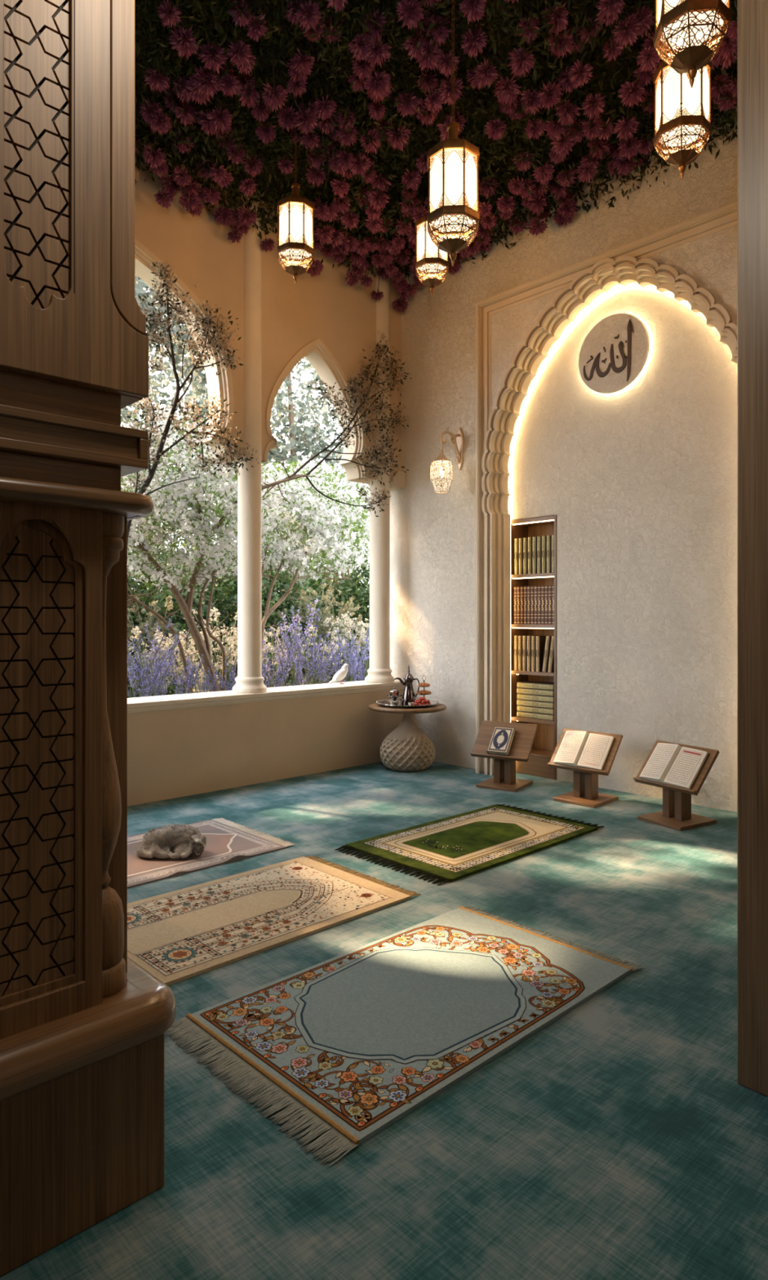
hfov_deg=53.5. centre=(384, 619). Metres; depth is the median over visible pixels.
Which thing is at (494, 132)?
bloom
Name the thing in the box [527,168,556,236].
bloom
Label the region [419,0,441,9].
bloom
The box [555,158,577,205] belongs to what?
bloom
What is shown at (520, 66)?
bloom
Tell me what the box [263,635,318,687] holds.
plant
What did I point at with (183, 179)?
bloom
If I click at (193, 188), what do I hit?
bloom
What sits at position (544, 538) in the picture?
book
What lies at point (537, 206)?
bloom
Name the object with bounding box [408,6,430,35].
bloom
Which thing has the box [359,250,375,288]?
bloom
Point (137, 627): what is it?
flower plant
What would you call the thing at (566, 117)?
bloom
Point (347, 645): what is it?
plant
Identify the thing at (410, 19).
bloom
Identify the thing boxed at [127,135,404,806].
wall
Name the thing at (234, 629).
flower plant
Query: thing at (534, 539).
book
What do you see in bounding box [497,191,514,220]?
bloom
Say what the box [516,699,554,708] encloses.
book
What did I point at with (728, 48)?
bloom
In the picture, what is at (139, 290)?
shade tree
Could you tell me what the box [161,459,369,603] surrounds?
tree
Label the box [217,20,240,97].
bloom
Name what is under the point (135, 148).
bloom
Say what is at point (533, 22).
bloom
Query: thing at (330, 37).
bloom
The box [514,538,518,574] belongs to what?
book
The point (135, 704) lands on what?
trim
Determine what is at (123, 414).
tree
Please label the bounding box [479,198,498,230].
bloom
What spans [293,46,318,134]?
bloom
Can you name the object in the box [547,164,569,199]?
bloom
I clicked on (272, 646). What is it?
flower plant
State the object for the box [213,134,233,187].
bloom
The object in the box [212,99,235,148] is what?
bloom
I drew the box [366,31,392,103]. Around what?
bloom
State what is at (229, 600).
shrub
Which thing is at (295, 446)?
tree
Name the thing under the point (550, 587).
book
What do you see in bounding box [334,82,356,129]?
bloom
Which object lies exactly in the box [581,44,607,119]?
bloom
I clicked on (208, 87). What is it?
bloom
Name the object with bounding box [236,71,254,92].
bloom
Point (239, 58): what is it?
bloom
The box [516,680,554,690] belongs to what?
book
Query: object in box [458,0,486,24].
bloom
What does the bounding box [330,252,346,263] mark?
bloom
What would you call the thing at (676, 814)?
stand
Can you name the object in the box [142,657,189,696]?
plant
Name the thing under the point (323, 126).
bloom
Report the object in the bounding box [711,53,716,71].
bloom
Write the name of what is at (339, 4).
bloom
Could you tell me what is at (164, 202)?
bloom
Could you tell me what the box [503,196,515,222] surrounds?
bloom
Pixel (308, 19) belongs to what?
bloom
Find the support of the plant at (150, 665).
on the ground
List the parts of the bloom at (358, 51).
stem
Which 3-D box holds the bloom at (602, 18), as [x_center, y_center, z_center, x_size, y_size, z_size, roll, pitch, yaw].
[1.069,-3.095,3.611,0.152,0.538,0.153,0,0,-21]
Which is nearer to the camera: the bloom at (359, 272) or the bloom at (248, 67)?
the bloom at (248, 67)
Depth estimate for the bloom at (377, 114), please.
4.31 m
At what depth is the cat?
3.83 m
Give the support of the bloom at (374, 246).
hanging from the ceiling
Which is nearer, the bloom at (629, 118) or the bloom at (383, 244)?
the bloom at (629, 118)
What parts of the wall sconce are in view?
lantern frame, lamp shade, scroll arm, plate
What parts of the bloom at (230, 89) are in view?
stem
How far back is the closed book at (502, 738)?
5.46 m
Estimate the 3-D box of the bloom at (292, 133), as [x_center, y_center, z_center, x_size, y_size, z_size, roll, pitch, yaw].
[-0.491,-3.147,4.678,0.175,0.488,0.143,0,0,-42]
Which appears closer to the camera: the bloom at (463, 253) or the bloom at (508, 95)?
the bloom at (508, 95)
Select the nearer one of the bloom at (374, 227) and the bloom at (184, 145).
the bloom at (184, 145)
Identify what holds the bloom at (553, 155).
hanging from the ceiling
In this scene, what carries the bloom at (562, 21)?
hanging from the ceiling
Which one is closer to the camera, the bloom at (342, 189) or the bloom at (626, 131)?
the bloom at (626, 131)
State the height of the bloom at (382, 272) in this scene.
0.474 m
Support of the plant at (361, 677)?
on the ground
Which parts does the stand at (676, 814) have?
post, post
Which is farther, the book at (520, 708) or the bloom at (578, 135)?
the book at (520, 708)
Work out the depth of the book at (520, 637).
5.97 m
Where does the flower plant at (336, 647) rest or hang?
on the ground
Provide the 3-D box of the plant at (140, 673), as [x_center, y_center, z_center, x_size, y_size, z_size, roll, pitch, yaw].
[-1.947,0.557,6.258,0.453,0.888,0.433,0,0,44]
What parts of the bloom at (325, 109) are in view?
stem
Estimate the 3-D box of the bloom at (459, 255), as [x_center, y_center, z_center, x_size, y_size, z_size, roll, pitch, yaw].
[0.601,-3.112,6.135,0.127,0.455,0.130,0,0,-2]
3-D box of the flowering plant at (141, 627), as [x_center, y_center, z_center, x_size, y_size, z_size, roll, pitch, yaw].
[-2.756,0.361,8.633,0.806,1.280,0.679,0,0,6]
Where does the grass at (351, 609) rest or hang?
on the ground
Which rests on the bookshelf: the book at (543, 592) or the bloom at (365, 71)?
the book at (543, 592)
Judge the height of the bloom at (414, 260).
0.411 m
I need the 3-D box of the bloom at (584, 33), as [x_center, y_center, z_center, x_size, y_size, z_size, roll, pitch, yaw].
[1.028,-3.114,3.809,0.124,0.451,0.122,0,0,-19]
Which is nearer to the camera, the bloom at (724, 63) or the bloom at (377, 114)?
the bloom at (724, 63)
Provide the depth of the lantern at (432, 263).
4.87 m
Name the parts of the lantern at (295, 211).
pane, pane, pane, frame, lamp shade, chain, pane, pane, pane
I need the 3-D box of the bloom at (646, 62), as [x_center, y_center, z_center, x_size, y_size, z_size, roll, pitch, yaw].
[1.327,-2.985,3.816,0.126,0.463,0.131,0,0,18]
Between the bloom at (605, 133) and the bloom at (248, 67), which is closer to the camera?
the bloom at (248, 67)
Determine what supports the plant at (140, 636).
on the ground at (289, 684)
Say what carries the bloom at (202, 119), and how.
hanging from the ceiling
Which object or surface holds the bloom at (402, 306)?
hanging from the ceiling
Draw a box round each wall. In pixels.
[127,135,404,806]
[390,105,737,812]
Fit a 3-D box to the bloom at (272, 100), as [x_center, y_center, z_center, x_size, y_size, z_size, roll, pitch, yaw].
[-0.576,-3.012,4.058,0.156,0.539,0.224,0,0,-21]
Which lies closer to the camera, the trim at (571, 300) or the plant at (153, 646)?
the trim at (571, 300)
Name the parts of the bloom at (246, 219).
stem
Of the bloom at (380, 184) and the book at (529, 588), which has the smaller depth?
the bloom at (380, 184)
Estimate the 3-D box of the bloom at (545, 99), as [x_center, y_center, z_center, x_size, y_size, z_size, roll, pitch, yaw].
[0.928,-3.032,4.149,0.200,0.518,0.151,0,0,-19]
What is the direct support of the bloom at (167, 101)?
hanging from the ceiling
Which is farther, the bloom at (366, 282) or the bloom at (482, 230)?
the bloom at (366, 282)
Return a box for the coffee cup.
[390,701,395,705]
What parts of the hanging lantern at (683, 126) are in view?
pane, pane, pane, frame, lamp shade, pane, pane, pane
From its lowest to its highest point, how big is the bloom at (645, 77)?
0.447 m
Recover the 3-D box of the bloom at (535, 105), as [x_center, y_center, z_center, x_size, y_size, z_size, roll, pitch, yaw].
[0.855,-3.074,4.213,0.202,0.527,0.150,0,0,25]
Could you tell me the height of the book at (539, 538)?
0.285 m
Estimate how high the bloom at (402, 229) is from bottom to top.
0.485 m
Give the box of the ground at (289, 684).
[129,637,368,696]
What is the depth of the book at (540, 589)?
5.84 m
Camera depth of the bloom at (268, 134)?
4.49 m
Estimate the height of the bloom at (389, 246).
0.522 m
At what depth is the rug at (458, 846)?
4.07 m
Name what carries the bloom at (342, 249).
hanging from the ceiling
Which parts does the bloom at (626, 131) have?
stem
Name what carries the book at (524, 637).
on the bookshelf
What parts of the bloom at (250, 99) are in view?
stem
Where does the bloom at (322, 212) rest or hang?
hanging from the ceiling
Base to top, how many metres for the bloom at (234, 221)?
0.450 m
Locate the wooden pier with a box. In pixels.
[0,0,176,1276]
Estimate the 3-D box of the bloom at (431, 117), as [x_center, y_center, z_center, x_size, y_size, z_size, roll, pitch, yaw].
[0.284,-3.119,4.404,0.231,0.542,0.162,0,0,-29]
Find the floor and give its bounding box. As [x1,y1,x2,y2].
[0,761,767,1279]
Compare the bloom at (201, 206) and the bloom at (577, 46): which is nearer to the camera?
the bloom at (577, 46)
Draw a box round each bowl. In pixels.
[386,687,402,704]
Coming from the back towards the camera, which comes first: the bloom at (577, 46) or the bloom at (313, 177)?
the bloom at (313, 177)
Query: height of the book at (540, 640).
0.275 m
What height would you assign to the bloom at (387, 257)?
0.496 m
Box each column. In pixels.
[232,191,266,693]
[364,251,394,683]
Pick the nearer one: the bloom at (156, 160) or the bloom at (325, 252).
the bloom at (156, 160)
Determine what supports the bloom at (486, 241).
hanging from the ceiling
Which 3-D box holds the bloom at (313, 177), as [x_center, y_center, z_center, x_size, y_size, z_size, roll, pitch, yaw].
[-0.445,-3.099,4.977,0.141,0.533,0.146,0,0,5]
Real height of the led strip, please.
3.529 m
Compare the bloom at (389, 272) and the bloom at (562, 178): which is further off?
the bloom at (389, 272)
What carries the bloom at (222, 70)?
hanging from the ceiling
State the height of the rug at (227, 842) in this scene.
0.025 m
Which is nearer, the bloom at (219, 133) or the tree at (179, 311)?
the bloom at (219, 133)
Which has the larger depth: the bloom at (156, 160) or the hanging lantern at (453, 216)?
the bloom at (156, 160)
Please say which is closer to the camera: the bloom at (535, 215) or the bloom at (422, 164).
the bloom at (422, 164)
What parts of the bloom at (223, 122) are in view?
stem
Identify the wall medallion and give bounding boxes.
[578,312,649,393]
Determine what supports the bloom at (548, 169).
hanging from the ceiling
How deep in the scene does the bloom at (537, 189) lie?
5.14 m
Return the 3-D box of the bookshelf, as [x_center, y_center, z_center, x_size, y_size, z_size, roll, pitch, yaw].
[1.228,0.207,5.944,0.237,1.985,0.431,0,0,-43]
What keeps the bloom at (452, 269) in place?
hanging from the ceiling
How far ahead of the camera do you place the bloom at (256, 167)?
4.80 m
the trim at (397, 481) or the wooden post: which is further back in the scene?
the trim at (397, 481)
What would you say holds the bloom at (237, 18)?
hanging from the ceiling
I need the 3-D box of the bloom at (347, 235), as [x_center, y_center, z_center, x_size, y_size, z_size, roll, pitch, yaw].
[-0.327,-3.075,5.710,0.152,0.531,0.178,0,0,-25]
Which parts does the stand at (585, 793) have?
post, post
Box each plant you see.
[127,595,182,695]
[127,616,177,697]
[127,626,174,691]
[127,634,174,696]
[127,634,178,697]
[127,640,177,697]
[130,648,199,695]
[135,622,189,693]
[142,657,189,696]
[155,629,222,693]
[160,649,204,694]
[169,648,222,693]
[183,607,237,689]
[186,619,237,692]
[187,661,217,693]
[199,658,237,691]
[209,660,237,690]
[261,632,300,687]
[261,646,293,687]
[262,625,296,687]
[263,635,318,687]
[267,613,338,685]
[276,582,345,684]
[280,598,321,685]
[293,625,346,683]
[293,632,337,684]
[297,631,359,684]
[321,611,368,681]
[326,632,368,682]
[336,626,369,681]
[337,618,369,679]
[340,647,365,680]
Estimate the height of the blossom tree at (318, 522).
2.798 m
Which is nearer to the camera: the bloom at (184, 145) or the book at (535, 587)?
the bloom at (184, 145)
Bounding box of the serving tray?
[376,698,439,707]
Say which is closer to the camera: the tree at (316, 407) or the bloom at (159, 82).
the bloom at (159, 82)
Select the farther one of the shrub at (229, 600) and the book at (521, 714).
the shrub at (229, 600)
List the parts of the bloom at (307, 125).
stem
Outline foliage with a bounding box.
[134,0,737,279]
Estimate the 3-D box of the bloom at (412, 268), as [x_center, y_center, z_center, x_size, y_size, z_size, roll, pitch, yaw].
[0.282,-3.063,6.186,0.154,0.566,0.153,0,0,17]
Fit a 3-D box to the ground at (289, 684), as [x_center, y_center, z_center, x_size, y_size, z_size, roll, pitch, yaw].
[-17.017,1.200,31.937,60.000,0.400,59.740,0,0,-43]
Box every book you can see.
[486,726,516,755]
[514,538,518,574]
[514,586,517,624]
[514,635,527,671]
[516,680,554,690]
[516,687,554,696]
[516,693,554,702]
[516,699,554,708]
[516,705,554,715]
[516,711,554,720]
[517,586,520,624]
[518,537,523,574]
[518,635,533,671]
[520,586,524,624]
[522,635,527,671]
[523,537,528,573]
[524,586,527,624]
[527,586,531,624]
[527,635,531,671]
[528,537,532,573]
[530,586,534,624]
[531,635,535,671]
[532,537,537,573]
[534,586,537,624]
[535,635,546,671]
[537,536,542,573]
[537,586,542,624]
[541,586,545,624]
[542,535,546,573]
[542,635,551,672]
[545,585,548,624]
[546,535,551,573]
[547,635,554,672]
[548,585,552,624]
[551,534,554,573]
[552,585,554,624]
[553,730,615,770]
[639,742,710,789]
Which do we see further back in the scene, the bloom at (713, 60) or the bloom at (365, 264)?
the bloom at (365, 264)
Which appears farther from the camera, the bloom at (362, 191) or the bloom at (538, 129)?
the bloom at (362, 191)
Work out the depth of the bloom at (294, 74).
4.08 m
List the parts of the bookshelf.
panel, shelf, shelf, shelf, shelf, panel, shelf, panel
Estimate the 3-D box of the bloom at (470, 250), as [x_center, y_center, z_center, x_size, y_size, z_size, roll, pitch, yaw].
[0.653,-3.011,5.818,0.190,0.487,0.144,0,0,39]
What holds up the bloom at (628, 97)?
hanging from the ceiling
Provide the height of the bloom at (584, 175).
0.475 m
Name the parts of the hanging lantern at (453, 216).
pane, pane, pane, chain, lamp shade, pane, frame, pane, pane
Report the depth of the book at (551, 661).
5.77 m
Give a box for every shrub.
[127,537,226,697]
[132,553,264,681]
[173,541,324,690]
[269,568,363,674]
[301,548,369,680]
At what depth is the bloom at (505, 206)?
5.21 m
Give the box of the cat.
[133,823,206,859]
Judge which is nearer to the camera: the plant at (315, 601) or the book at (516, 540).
the book at (516, 540)
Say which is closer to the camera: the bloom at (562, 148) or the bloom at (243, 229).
the bloom at (562, 148)
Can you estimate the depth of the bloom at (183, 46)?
3.73 m
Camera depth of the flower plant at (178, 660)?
7.19 m
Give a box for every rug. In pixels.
[127,817,296,888]
[127,855,421,985]
[164,905,644,1168]
[335,804,604,885]
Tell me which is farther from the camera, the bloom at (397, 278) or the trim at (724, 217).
the bloom at (397, 278)
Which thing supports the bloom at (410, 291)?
hanging from the ceiling
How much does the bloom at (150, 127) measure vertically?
0.520 m
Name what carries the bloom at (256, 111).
hanging from the ceiling
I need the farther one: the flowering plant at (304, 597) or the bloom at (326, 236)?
the flowering plant at (304, 597)
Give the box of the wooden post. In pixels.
[737,0,767,1096]
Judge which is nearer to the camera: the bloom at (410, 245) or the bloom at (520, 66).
the bloom at (520, 66)
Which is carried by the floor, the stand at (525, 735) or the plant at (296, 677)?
the stand at (525, 735)
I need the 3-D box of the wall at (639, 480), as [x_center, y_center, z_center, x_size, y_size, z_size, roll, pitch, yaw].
[2.688,-0.950,4.439,0.510,4.500,7.240,0,0,-43]
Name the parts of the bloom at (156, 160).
stem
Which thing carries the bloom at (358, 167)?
hanging from the ceiling
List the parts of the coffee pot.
spout, lid, handle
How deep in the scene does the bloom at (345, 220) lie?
5.40 m
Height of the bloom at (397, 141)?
0.552 m
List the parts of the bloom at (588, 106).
stem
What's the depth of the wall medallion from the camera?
5.31 m
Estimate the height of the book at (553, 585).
0.295 m
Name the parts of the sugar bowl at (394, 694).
lid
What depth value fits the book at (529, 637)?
5.91 m
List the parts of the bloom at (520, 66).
stem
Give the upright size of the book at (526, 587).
0.295 m
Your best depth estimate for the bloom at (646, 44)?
3.82 m
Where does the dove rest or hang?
on the trim at (135, 704)
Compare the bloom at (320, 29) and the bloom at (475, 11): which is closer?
the bloom at (475, 11)
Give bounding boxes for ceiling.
[134,0,737,253]
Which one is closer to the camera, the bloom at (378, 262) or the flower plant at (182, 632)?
the bloom at (378, 262)
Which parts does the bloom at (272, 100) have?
stem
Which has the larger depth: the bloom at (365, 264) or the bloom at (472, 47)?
the bloom at (365, 264)
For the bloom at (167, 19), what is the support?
hanging from the ceiling
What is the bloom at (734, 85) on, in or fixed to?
hanging from the ceiling
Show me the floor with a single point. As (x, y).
(620, 1139)
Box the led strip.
[508,283,688,515]
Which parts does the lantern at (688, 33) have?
pane, pane, pane, pane, frame, pane, pane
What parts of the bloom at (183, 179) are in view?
stem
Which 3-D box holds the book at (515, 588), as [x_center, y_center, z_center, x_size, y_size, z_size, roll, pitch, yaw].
[1.094,-0.113,6.065,0.168,0.295,0.028,0,0,-43]
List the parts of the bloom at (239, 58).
stem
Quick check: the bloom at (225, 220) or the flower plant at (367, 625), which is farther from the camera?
the flower plant at (367, 625)
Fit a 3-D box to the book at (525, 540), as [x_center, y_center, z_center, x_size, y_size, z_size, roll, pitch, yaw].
[1.156,-0.497,5.998,0.169,0.285,0.036,0,0,-43]
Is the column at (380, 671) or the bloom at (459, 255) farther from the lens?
the column at (380, 671)
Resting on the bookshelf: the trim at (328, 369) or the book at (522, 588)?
the book at (522, 588)
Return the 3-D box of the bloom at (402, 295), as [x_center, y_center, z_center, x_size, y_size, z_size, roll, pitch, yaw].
[0.186,-2.948,6.481,0.157,0.460,0.132,0,0,-36]
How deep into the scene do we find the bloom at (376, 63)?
4.26 m
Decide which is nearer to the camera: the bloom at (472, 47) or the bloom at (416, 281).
the bloom at (472, 47)
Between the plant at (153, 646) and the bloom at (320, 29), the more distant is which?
the plant at (153, 646)
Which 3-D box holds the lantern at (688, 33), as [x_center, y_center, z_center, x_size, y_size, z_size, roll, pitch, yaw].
[0.978,-2.445,2.420,0.216,1.508,0.216,0,0,-40]
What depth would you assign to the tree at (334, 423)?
27.07 m
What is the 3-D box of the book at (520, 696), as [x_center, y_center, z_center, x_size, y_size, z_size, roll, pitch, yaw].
[1.221,0.604,5.930,0.169,0.045,0.335,0,0,-43]
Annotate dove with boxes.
[328,663,349,684]
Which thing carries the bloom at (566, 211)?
hanging from the ceiling
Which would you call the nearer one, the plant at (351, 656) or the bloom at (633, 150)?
the bloom at (633, 150)
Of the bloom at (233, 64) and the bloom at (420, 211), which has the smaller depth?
the bloom at (233, 64)
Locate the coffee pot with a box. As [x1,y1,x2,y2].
[393,665,419,705]
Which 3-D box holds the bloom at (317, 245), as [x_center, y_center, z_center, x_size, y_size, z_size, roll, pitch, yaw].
[-0.505,-3.017,5.768,0.126,0.452,0.132,0,0,36]
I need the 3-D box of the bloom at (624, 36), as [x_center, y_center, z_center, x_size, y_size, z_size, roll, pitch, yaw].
[1.162,-3.062,3.712,0.198,0.517,0.143,0,0,-3]
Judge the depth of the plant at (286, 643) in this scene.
7.59 m
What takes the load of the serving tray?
on the side table
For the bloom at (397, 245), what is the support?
hanging from the ceiling
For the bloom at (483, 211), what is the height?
0.414 m
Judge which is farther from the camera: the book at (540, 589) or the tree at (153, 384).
the tree at (153, 384)
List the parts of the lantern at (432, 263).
pane, pane, pane, frame, lamp shade, pane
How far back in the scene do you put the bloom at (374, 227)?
5.40 m
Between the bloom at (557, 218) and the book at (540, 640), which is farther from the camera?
the book at (540, 640)
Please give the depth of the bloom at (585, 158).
4.88 m
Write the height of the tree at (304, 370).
12.353 m
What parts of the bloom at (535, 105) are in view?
stem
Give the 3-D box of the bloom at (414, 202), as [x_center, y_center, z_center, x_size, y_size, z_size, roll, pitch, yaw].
[0.177,-3.151,5.397,0.157,0.555,0.185,0,0,-38]
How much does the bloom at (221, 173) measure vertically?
0.436 m
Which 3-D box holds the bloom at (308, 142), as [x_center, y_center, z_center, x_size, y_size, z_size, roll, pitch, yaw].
[-0.432,-3.022,4.538,0.119,0.425,0.153,0,0,-38]
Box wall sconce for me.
[430,426,464,493]
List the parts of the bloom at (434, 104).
stem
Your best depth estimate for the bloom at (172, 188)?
5.00 m
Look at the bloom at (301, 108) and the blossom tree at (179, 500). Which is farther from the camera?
the blossom tree at (179, 500)
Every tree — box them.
[120,278,232,543]
[120,284,193,555]
[120,330,412,693]
[121,260,259,542]
[133,289,285,552]
[134,274,278,403]
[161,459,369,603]
[181,353,329,469]
[196,358,369,564]
[222,457,369,667]
[294,357,365,570]
[325,417,339,458]
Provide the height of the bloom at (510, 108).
0.533 m
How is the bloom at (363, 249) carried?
hanging from the ceiling
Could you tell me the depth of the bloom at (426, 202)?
5.20 m
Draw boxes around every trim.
[127,680,404,713]
[134,238,237,458]
[261,338,368,480]
[390,471,404,490]
[475,200,737,773]
[481,256,737,775]
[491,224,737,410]
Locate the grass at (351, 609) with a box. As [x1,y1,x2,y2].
[313,595,365,680]
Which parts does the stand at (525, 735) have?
post, post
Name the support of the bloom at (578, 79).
hanging from the ceiling
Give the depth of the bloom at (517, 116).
4.35 m
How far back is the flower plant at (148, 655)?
6.83 m
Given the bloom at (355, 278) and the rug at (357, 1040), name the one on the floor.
the rug at (357, 1040)
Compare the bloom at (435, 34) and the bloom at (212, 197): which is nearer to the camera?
the bloom at (435, 34)
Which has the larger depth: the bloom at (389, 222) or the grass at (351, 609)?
the grass at (351, 609)
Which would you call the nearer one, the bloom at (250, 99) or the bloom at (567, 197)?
the bloom at (250, 99)
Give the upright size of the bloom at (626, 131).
0.508 m
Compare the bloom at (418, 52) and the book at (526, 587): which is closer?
the bloom at (418, 52)
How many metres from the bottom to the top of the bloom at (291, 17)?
0.513 m
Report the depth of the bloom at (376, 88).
4.00 m
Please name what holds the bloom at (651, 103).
hanging from the ceiling
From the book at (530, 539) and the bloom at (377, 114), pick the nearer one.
the bloom at (377, 114)
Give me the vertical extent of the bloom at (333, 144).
0.490 m
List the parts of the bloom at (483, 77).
stem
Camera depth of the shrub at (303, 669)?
13.93 m
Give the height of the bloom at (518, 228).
0.471 m
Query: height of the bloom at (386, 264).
0.486 m
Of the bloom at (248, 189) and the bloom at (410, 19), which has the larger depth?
the bloom at (248, 189)
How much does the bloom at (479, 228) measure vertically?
0.454 m
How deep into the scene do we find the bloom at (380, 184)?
5.08 m
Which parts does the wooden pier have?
panel moulding, shaft frame, cornice, round moulding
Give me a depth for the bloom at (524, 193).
5.10 m
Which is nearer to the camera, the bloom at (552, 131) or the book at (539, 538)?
the bloom at (552, 131)
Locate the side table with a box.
[368,702,446,771]
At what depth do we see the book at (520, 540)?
5.97 m
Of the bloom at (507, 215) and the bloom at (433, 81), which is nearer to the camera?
the bloom at (433, 81)
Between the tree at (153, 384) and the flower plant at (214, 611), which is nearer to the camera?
the flower plant at (214, 611)
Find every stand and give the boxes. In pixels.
[416,675,432,697]
[470,720,537,791]
[547,728,622,808]
[633,740,719,831]
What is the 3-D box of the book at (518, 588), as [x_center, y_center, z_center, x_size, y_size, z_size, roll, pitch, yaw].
[1.116,-0.113,6.042,0.168,0.295,0.028,0,0,-43]
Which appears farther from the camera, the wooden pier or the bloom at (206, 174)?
the bloom at (206, 174)
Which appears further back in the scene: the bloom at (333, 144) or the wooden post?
the bloom at (333, 144)
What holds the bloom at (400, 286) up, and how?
hanging from the ceiling
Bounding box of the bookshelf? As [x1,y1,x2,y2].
[511,515,556,779]
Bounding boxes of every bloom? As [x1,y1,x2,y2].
[134,103,143,153]
[135,62,162,124]
[139,58,173,134]
[140,115,169,177]
[142,97,165,168]
[144,24,174,94]
[148,72,170,134]
[153,138,173,208]
[156,0,181,27]
[158,151,180,195]
[160,64,182,111]
[168,0,199,59]
[172,44,202,104]
[172,129,203,187]
[172,136,199,211]
[173,56,199,125]
[173,110,197,154]
[178,138,202,195]
[184,153,204,217]
[185,62,214,104]
[191,15,231,98]
[192,160,208,201]
[193,129,215,178]
[196,101,217,135]
[197,15,227,74]
[200,155,221,205]
[206,38,232,133]
[208,103,227,183]
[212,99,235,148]
[213,93,232,138]
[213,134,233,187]
[213,184,232,227]
[215,64,237,89]
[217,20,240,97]
[220,186,242,243]
[222,0,252,69]
[226,0,253,26]
[226,8,240,66]
[226,124,245,164]
[231,188,250,235]
[231,195,248,228]
[235,0,256,75]
[235,160,266,226]
[236,45,261,108]
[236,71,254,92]
[238,132,257,195]
[242,123,263,177]
[243,0,267,41]
[251,82,271,122]
[254,73,276,144]
[259,222,275,252]
[260,7,289,112]
[275,82,297,132]
[277,131,294,174]
[284,0,310,28]
[284,36,312,84]
[285,20,307,97]
[289,126,311,146]
[291,30,315,74]
[293,0,322,31]
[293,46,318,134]
[297,75,317,119]
[299,71,320,150]
[300,0,324,41]
[305,133,326,186]
[305,146,327,168]
[305,257,324,276]
[311,43,337,120]
[311,176,326,217]
[313,195,326,250]
[314,173,330,222]
[314,198,334,244]
[315,74,337,134]
[318,133,339,155]
[320,231,334,257]
[321,4,344,44]
[323,191,339,222]
[325,0,347,12]
[328,148,348,174]
[328,224,345,248]
[329,132,351,197]
[329,203,351,255]
[330,93,346,142]
[330,244,341,254]
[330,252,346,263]
[332,174,350,213]
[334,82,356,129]
[334,118,357,171]
[334,209,348,222]
[335,83,358,146]
[335,222,349,246]
[340,210,359,230]
[341,169,355,180]
[342,22,368,92]
[342,228,360,252]
[345,267,359,287]
[348,0,372,61]
[348,115,371,176]
[349,231,368,266]
[350,227,368,275]
[351,4,375,81]
[353,186,371,206]
[355,127,375,165]
[355,231,371,257]
[356,231,371,271]
[359,94,382,154]
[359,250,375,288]
[360,164,377,183]
[361,26,391,98]
[363,4,388,40]
[364,0,391,66]
[364,166,386,221]
[364,191,383,251]
[364,215,383,234]
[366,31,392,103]
[366,69,386,121]
[366,169,383,201]
[367,62,390,102]
[367,168,390,210]
[369,151,391,192]
[369,266,383,301]
[370,217,392,268]
[372,112,395,142]
[374,234,386,252]
[376,266,391,279]
[378,232,395,264]
[378,257,392,268]
[379,194,392,232]
[384,195,404,256]
[385,239,399,277]
[386,93,411,151]
[391,201,405,249]
[391,219,401,235]
[391,240,408,293]
[391,262,404,283]
[391,262,408,312]
[394,49,422,117]
[394,248,412,265]
[395,0,423,30]
[395,217,412,235]
[397,265,411,300]
[398,172,421,213]
[400,146,422,190]
[400,167,417,201]
[400,206,414,217]
[401,33,429,60]
[403,248,417,297]
[406,190,420,244]
[407,238,416,252]
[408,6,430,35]
[408,116,428,173]
[408,262,417,276]
[411,174,428,222]
[412,30,444,112]
[412,254,416,267]
[412,275,427,287]
[414,76,439,125]
[415,13,444,72]
[416,49,439,93]
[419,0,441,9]
[419,156,428,205]
[422,5,451,45]
[429,5,459,76]
[436,44,464,105]
[436,88,461,142]
[444,100,466,132]
[448,255,462,275]
[457,253,464,260]
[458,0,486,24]
[459,237,472,258]
[460,21,488,57]
[464,240,481,257]
[465,16,488,89]
[474,11,509,87]
[475,196,484,235]
[475,235,492,246]
[478,224,494,239]
[478,238,492,253]
[479,146,499,198]
[479,164,502,217]
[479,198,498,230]
[484,76,507,141]
[493,40,521,105]
[495,42,520,115]
[495,170,516,213]
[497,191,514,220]
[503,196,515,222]
[507,0,534,77]
[507,138,524,195]
[508,55,541,120]
[508,172,527,235]
[511,160,537,209]
[512,118,533,171]
[514,146,536,199]
[515,0,540,44]
[520,31,546,115]
[524,75,546,139]
[526,160,554,214]
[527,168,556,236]
[527,209,543,219]
[531,141,555,185]
[531,151,551,197]
[535,55,563,111]
[540,204,551,218]
[542,0,570,35]
[544,57,568,140]
[547,8,575,57]
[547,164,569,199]
[549,111,566,164]
[550,99,576,158]
[552,169,572,227]
[554,52,582,125]
[555,55,581,93]
[555,157,576,187]
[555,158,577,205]
[555,168,577,219]
[565,5,587,53]
[565,81,598,143]
[567,39,594,88]
[575,111,606,182]
[577,3,601,44]
[580,140,599,169]
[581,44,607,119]
[581,85,604,141]
[586,113,610,159]
[594,0,626,26]
[596,0,626,17]
[596,113,615,140]
[602,26,624,61]
[607,131,624,160]
[607,139,625,176]
[611,12,643,48]
[612,44,639,141]
[612,106,637,176]
[617,27,654,107]
[617,105,642,159]
[618,89,637,126]
[624,0,654,37]
[630,136,648,168]
[632,29,653,85]
[636,1,661,73]
[638,84,654,113]
[638,114,654,155]
[640,26,654,56]
[650,56,666,74]
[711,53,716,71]
[711,66,731,100]
[712,62,737,111]
[714,41,737,70]
[717,25,737,60]
[727,0,737,41]
[728,20,737,97]
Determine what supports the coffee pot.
on the serving tray
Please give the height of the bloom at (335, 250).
0.470 m
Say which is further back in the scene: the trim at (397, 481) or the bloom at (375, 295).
the trim at (397, 481)
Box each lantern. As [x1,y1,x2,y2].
[276,95,314,284]
[415,127,448,296]
[426,0,479,266]
[653,0,732,88]
[653,60,712,178]

